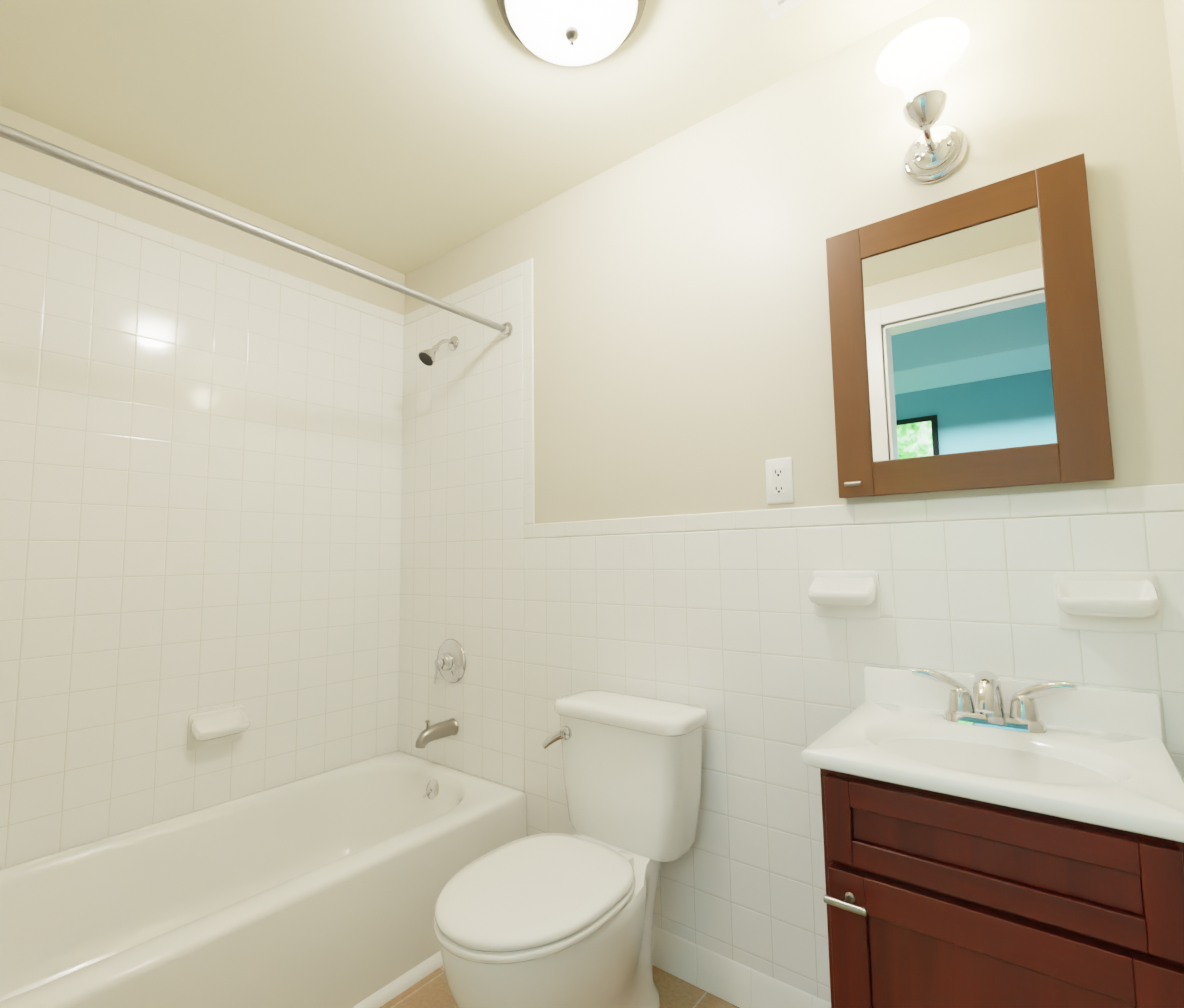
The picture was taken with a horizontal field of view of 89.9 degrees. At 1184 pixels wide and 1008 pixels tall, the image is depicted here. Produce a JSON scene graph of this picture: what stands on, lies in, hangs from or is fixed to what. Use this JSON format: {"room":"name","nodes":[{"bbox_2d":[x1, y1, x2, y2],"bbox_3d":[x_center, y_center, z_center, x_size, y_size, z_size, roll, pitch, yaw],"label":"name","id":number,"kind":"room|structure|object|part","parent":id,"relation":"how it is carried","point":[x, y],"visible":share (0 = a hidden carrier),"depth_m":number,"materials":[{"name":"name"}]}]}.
{"room":"bathroom","nodes":[
{"label":"bathroom","id":0,"kind":"room"},
{"bbox_2d":[0,105,404,314],"bbox_3d":[-1.391,0.126,1.946,0.120,2.420,1.670,-5,-6,38],"label":"wall","id":1,"kind":"structure","parent":0,"point":[34,166],"depth_m":1.98,"materials":[{"name":"beige paint"}]},
{"bbox_2d":[0,171,403,868],"bbox_3d":[-1.302,0.221,1.945,0.008,2.228,1.550,-5,-6,38],"label":"wall tile","id":2,"kind":"structure","parent":1,"relation":"attached to","point":[200,477],"depth_m":1.91,"materials":[{"name":"white tile"}]},
{"bbox_2d":[187,705,249,750],"bbox_3d":[-1.210,0.735,1.935,0.078,0.115,0.165,-5,-6,38],"label":"soap shelf","id":3,"kind":"object","parent":1,"relation":"attached to","point":[210,728],"visible":1,"depth_m":1.94,"materials":[{"name":"white ceramic"}]},
{"bbox_2d":[352,951,442,1007],"bbox_3d":[-0.680,1.265,1.366,0.020,0.028,1.522,-5,-6,38],"label":"baseboard","id":4,"kind":"structure","parent":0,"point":[398,986],"depth_m":1.58,"materials":[{"name":"white wood"}]},
{"bbox_2d":[0,0,934,273],"bbox_3d":[-0.359,-1.211,1.309,2.700,0.100,1.790,-5,-6,38],"label":"ceiling","id":5,"kind":"structure","parent":0,"point":[404,136],"depth_m":1.63,"materials":[{"name":"paint"}]},
{"bbox_2d":[497,0,645,65],"bbox_3d":[-0.046,-1.096,1.339,0.344,0.132,0.344,-5,-6,38],"label":"lamp","id":6,"kind":"object","parent":5,"relation":"attached to","point":[571,34],"depth_m":1.34,"materials":[{"name":"white glass"}]},
{"bbox_3d":[-0.046,-1.096,1.339,0.296,0.068,0.296,-5,-6,38],"label":"flush-mount lamp shade","id":7,"kind":"part","parent":6,"relation":"part of","materials":[{"name":"white glass"}]},
{"bbox_2d":[760,0,807,21],"bbox_3d":[0.463,-1.172,1.235,0.280,0.012,0.240,-5,-6,38],"label":"ceiling vent","id":8,"kind":"object","parent":5,"relation":"in","point":[775,9],"visible":1,"depth_m":1.38,"materials":[{"name":"white plastic"}]},
{"bbox_2d":[380,965,738,1007],"bbox_3d":[-0.324,1.299,1.086,2.700,0.100,1.790,-5,-6,38],"label":"floor","id":9,"kind":"structure","parent":0,"point":[431,990],"depth_m":1.55,"materials":[{"name":"beige tile"}]},
{"bbox_2d":[0,751,526,1007],"bbox_3d":[-0.986,1.126,1.624,0.760,0.358,1.530,-5,-6,38],"label":"tub","id":10,"kind":"object","parent":9,"relation":"on","point":[322,889],"visible":0.96,"depth_m":1.62,"materials":[{"name":"white ceramic"}]},
{"bbox_2d":[433,690,707,1007],"bbox_3d":[-0.053,0.902,1.408,0.425,0.741,0.705,-5,-6,38],"label":"toilet","id":11,"kind":"object","parent":9,"relation":"on","point":[552,920],"visible":1,"depth_m":1.37,"materials":[{"name":"white ceramic"}]},
{"bbox_2d":[801,665,1183,1007],"bbox_3d":[0.686,0.765,0.999,0.494,0.919,0.478,-5,-6,38],"label":"bathroom vanity","id":12,"kind":"object","parent":9,"relation":"on","point":[931,899],"depth_m":0.90,"materials":[{"name":"brown wood"}]},
{"bbox_3d":[0.692,0.427,1.042,0.494,0.238,0.444,-5,-6,38],"label":"bathroom vanity top","id":13,"kind":"part","parent":12,"relation":"part of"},
{"bbox_2d":[404,0,1183,538],"bbox_3d":[0.176,0.095,1.850,2.700,2.420,0.120,-5,-6,38],"label":"wall","id":14,"kind":"structure","parent":0,"point":[682,350],"depth_m":1.56,"materials":[{"name":"beige paint"}]},
{"bbox_2d":[652,926,830,1007],"bbox_3d":[0.230,1.239,1.626,1.100,0.100,0.010,-5,-6,38],"label":"baseboard","id":15,"kind":"structure","parent":14,"relation":"attached to","point":[737,984],"depth_m":1.54,"materials":[{"name":"white tile"}]},
{"bbox_2d":[765,457,793,503],"bbox_3d":[0.484,-0.060,1.535,0.070,0.117,0.009,-5,-6,38],"label":"electrical outlet plate","id":16,"kind":"object","parent":14,"relation":"attached to","point":[779,481],"visible":1,"depth_m":1.53,"materials":[{"name":"white plastic"}]},
{"bbox_2d":[398,258,1183,1002],"bbox_3d":[0.141,0.186,1.789,2.452,2.228,0.008,-5,-6,38],"label":"wall tile","id":17,"kind":"structure","parent":14,"relation":"attached to","point":[738,640],"depth_m":1.59,"materials":[{"name":"white tile"}]},
{"bbox_2d":[0,123,512,337],"bbox_3d":[-0.794,-0.694,1.609,0.060,0.060,1.540,-5,-6,38],"label":"curtain rod","id":18,"kind":"object","parent":17,"relation":"attached to","point":[72,158],"visible":1,"depth_m":1.45,"materials":[{"name":"silver metal"}]},
{"bbox_2d":[415,718,458,747],"bbox_3d":[-0.581,0.841,2.199,0.062,0.094,0.167,-5,-6,38],"label":"spout","id":19,"kind":"object","parent":17,"relation":"attached to","point":[439,730],"visible":1,"depth_m":2.18,"materials":[{"name":"silver metal"}]},
{"bbox_2d":[418,336,458,365],"bbox_3d":[-0.609,-0.611,2.338,0.068,0.150,0.160,-5,-6,38],"label":"shower head","id":20,"kind":"object","parent":17,"relation":"attached to","point":[427,357],"visible":1,"depth_m":2.31},
{"bbox_2d":[433,639,465,683],"bbox_3d":[-0.565,0.604,2.264,0.168,0.168,0.074,-5,-6,38],"label":"valve","id":21,"kind":"object","parent":17,"relation":"attached to","point":[450,663],"visible":1,"depth_m":2.25,"materials":[{"name":"silver metal"}]},
{"bbox_2d":[808,571,880,619],"bbox_3d":[0.582,0.213,1.385,0.150,0.112,0.074,-5,-6,38],"label":"soap shelf","id":22,"kind":"object","parent":14,"relation":"attached to","point":[846,594],"visible":0.98,"depth_m":1.39,"materials":[{"name":"white ceramic"}]},
{"bbox_2d":[876,17,969,184],"bbox_3d":[0.724,-0.860,1.287,0.178,0.241,0.197,-5,-6,38],"label":"sconce","id":23,"kind":"object","parent":14,"relation":"attached to","point":[935,154],"depth_m":1.27,"materials":[{"name":"white glass"}]},
{"bbox_3d":[0.717,-0.916,1.285,0.178,0.130,0.178,-5,-6,38],"label":"sconce shade","id":24,"kind":"part","parent":23,"relation":"part of","materials":[{"name":"white glass"}]},
{"bbox_2d":[826,153,1114,497],"bbox_3d":[0.782,-0.352,1.295,0.495,0.646,0.050,-5,-6,38],"label":"upper cabinet","id":25,"kind":"object","parent":14,"relation":"attached to","point":[966,343],"visible":1,"depth_m":1.26,"materials":[{"name":"brown wood"}]},
{"bbox_2d":[1053,571,1161,633],"bbox_3d":[0.949,0.182,1.096,0.150,0.112,0.074,-5,-6,38],"label":"soap shelf","id":26,"kind":"object","parent":14,"relation":"attached to","point":[1126,602],"visible":1,"depth_m":1.10,"materials":[{"name":"white ceramic"}]},
{"bbox_2d":[1163,0,1183,185],"bbox_3d":[0.633,-0.045,0.355,0.120,2.420,1.670,-5,-6,38],"label":"wall","id":27,"kind":"structure","parent":0,"point":[1174,14],"depth_m":1.07,"materials":[{"name":"beige paint"}]}
]}

